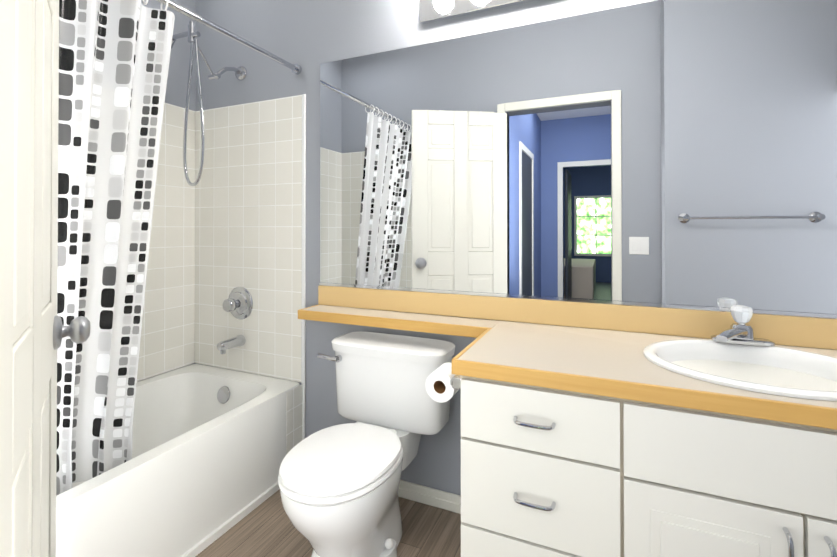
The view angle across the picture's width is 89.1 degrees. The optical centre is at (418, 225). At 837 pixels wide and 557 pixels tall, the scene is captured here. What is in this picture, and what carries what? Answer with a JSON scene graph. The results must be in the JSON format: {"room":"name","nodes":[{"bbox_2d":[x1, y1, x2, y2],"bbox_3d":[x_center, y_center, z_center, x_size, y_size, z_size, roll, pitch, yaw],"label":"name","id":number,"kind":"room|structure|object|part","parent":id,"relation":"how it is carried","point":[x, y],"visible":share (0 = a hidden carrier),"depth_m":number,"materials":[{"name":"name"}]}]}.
{"room":"bathroom","nodes":[
{"label":"bathroom","id":0,"kind":"room"},
{"bbox_2d":[138,0,193,381],"bbox_3d":[-1.627,-0.179,1.702,0.100,2.740,1.560,0,0,24],"label":"wall","id":1,"kind":"structure","parent":0,"point":[177,80],"depth_m":2.32,"materials":[{"name":"grey paint"}]},
{"bbox_2d":[137,95,305,454],"bbox_3d":[-1.204,0.270,1.576,0.774,1.841,1.473,0,0,24],"label":"wall tile","id":2,"kind":"structure","parent":1,"relation":"attached to","point":[226,225],"depth_m":2.24,"materials":[{"name":"white tile"}]},
{"bbox_2d":[195,489,460,556],"bbox_3d":[-0.047,1.227,1.063,3.300,0.080,1.474,0,0,24],"label":"floor","id":3,"kind":"structure","parent":0,"point":[266,528],"depth_m":1.63,"materials":[{"name":"brown wood"}]},
{"bbox_2d":[56,287,299,556],"bbox_3d":[-1.204,0.755,1.573,0.771,0.870,1.468,0,0,24],"label":"bathtub","id":4,"kind":"object","parent":3,"relation":"on","point":[196,474],"visible":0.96,"depth_m":1.64,"materials":[{"name":"white ceramic"}]},
{"bbox_3d":[-0.966,0.610,2.185,0.060,0.068,0.143,0,0,24],"label":"spout","id":5,"kind":"part","parent":4,"relation":"part of","materials":[{"name":"silver metal"}]},
{"bbox_2d":[278,331,454,556],"bbox_3d":[-0.215,0.832,1.547,0.538,0.715,0.701,0,0,24],"label":"toilet","id":6,"kind":"object","parent":3,"relation":"on","point":[339,484],"visible":1,"depth_m":1.50,"materials":[{"name":"white ceramic"}]},
{"bbox_3d":[-0.366,0.545,1.750,0.100,0.031,0.037,0,0,24],"label":"lever","id":7,"kind":"part","parent":6,"relation":"part of","materials":[{"name":"silver metal"}]},
{"bbox_2d":[425,368,836,556],"bbox_3d":[0.862,0.800,1.141,1.689,0.774,0.604,0,0,24],"label":"bathroom vanity","id":8,"kind":"object","parent":3,"relation":"on","point":[599,430],"depth_m":1.01,"materials":[{"name":"laminate"}]},
{"bbox_3d":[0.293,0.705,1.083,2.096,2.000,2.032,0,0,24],"label":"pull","id":9,"kind":"part","parent":8,"relation":"part of","materials":[{"name":"silver metal"}]},
{"bbox_3d":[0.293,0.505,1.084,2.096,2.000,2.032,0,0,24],"label":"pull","id":10,"kind":"part","parent":8,"relation":"part of","materials":[{"name":"silver metal"}]},
{"bbox_2d":[298,305,836,420],"bbox_3d":[0.525,0.395,1.308,2.438,0.040,0.572,0,0,24],"label":"countertop","id":11,"kind":"structure","parent":8,"relation":"on","point":[588,356],"depth_m":1.23,"materials":[{"name":"beige laminate"}]},
{"bbox_2d":[634,329,836,400],"bbox_3d":[0.896,0.442,1.128,0.530,0.164,0.450,0,0,24],"label":"sink","id":12,"kind":"object","parent":11,"relation":"in","point":[782,368],"depth_m":1.22,"materials":[{"name":"white ceramic"}]},
{"bbox_2d":[711,305,774,346],"bbox_3d":[0.984,0.304,1.284,0.163,0.113,0.134,0,0,24],"label":"faucet","id":13,"kind":"object","parent":11,"relation":"on","point":[740,334],"depth_m":1.29,"materials":[{"name":"silver metal"}]},
{"bbox_3d":[0.646,0.833,0.952,0.335,0.455,0.024,0,0,24],"label":"door","id":14,"kind":"part","parent":8,"relation":"part of","materials":[{"name":"white wood"}]},
{"bbox_3d":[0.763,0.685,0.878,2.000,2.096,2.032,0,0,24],"label":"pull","id":15,"kind":"part","parent":8,"relation":"part of","materials":[{"name":"silver metal"}]},
{"bbox_3d":[0.959,0.832,0.815,0.335,0.455,0.024,0,0,24],"label":"door","id":16,"kind":"part","parent":8,"relation":"part of","materials":[{"name":"white wood"}]},
{"bbox_3d":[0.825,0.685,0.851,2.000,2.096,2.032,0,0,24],"label":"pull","id":17,"kind":"part","parent":8,"relation":"part of","materials":[{"name":"silver metal"}]},
{"bbox_2d":[194,0,655,495],"bbox_3d":[0.269,-0.178,1.794,3.500,2.740,0.100,0,0,24],"label":"wall","id":18,"kind":"structure","parent":0,"point":[308,36],"depth_m":2.07,"materials":[{"name":"grey paint"}]},
{"bbox_2d":[171,21,246,185],"bbox_3d":[-1.064,-0.569,2.152,0.300,0.774,0.315,0,0,24],"label":"shower fixture","id":19,"kind":"object","parent":18,"relation":"attached to","point":[240,71],"visible":1,"depth_m":2.00,"materials":[{"name":"silver metal"}]},
{"bbox_3d":[-1.086,-0.844,2.164,0.254,0.224,0.315,0,0,24],"label":"arm","id":20,"kind":"part","parent":19,"relation":"part of"},
{"bbox_2d":[156,0,301,74],"bbox_3d":[-0.890,-0.777,1.446,0.048,0.048,1.454,0,0,24],"label":"shower rod","id":21,"kind":"object","parent":18,"relation":"attached to","point":[296,69],"visible":0.96,"depth_m":1.71,"materials":[{"name":"silver metal"}]},
{"bbox_2d":[56,0,174,495],"bbox_3d":[-1.100,0.025,1.184,0.259,1.644,0.765,0,0,24],"label":"shower curtain","id":22,"kind":"object","parent":21,"relation":"hanging from","point":[114,57],"visible":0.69,"depth_m":1.38,"materials":[{"name":"fabric"}]},
{"bbox_2d":[301,94,305,439],"bbox_3d":[-0.566,0.273,2.094,0.020,1.842,0.012,0,0,24],"label":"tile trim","id":23,"kind":"structure","parent":18,"relation":"attached to","point":[303,336],"depth_m":2.09,"materials":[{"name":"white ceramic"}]},
{"bbox_2d":[398,480,460,513],"bbox_3d":[-0.110,1.159,1.888,0.972,0.074,0.019,0,0,24],"label":"baseboard","id":24,"kind":"structure","parent":18,"relation":"attached to","point":[444,500],"depth_m":1.81,"materials":[{"name":"white wood"}]},
{"bbox_2d":[419,0,537,24],"bbox_3d":[0.468,-0.990,1.568,1.060,0.230,0.161,0,0,24],"label":"vanity light","id":25,"kind":"object","parent":18,"relation":"attached to","point":[431,11],"visible":1,"depth_m":1.77,"materials":[{"name":"white glass"}]},
{"bbox_2d":[319,282,836,318],"bbox_3d":[0.639,0.278,1.566,2.434,0.012,0.011,0,0,24],"label":"channel","id":26,"kind":"object","parent":18,"relation":"attached to","point":[790,313],"visible":1,"depth_m":1.56,"materials":[{"name":"silver metal"}]},
{"bbox_2d":[320,0,836,313],"bbox_3d":[0.641,-0.258,1.572,2.434,1.058,0.005,0,0,24],"label":"mirror","id":27,"kind":"object","parent":18,"relation":"attached to","point":[681,152],"visible":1,"depth_m":1.56,"materials":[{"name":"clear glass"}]},
{"bbox_3d":[-0.219,0.126,0.285,0.839,2.110,0.136,0,0,24],"label":"door frame","id":28,"kind":"structure","parent":0,"visible":0},
{"bbox_2d":[0,0,58,556],"bbox_3d":[-0.720,0.164,0.772,0.049,2.026,0.705,0,0,-36],"label":"bathroom door","id":29,"kind":"structure","parent":28,"relation":"attached to","point":[29,69],"depth_m":0.70,"materials":[{"name":"white wood"}]},
{"bbox_2d":[53,315,89,349],"bbox_3d":[-0.885,0.256,1.007,0.128,0.079,0.163,0,0,24],"label":"door knob","id":30,"kind":"object","parent":29,"relation":"attached to","point":[77,330],"depth_m":1.02,"materials":[{"name":"silver metal"}]}
]}

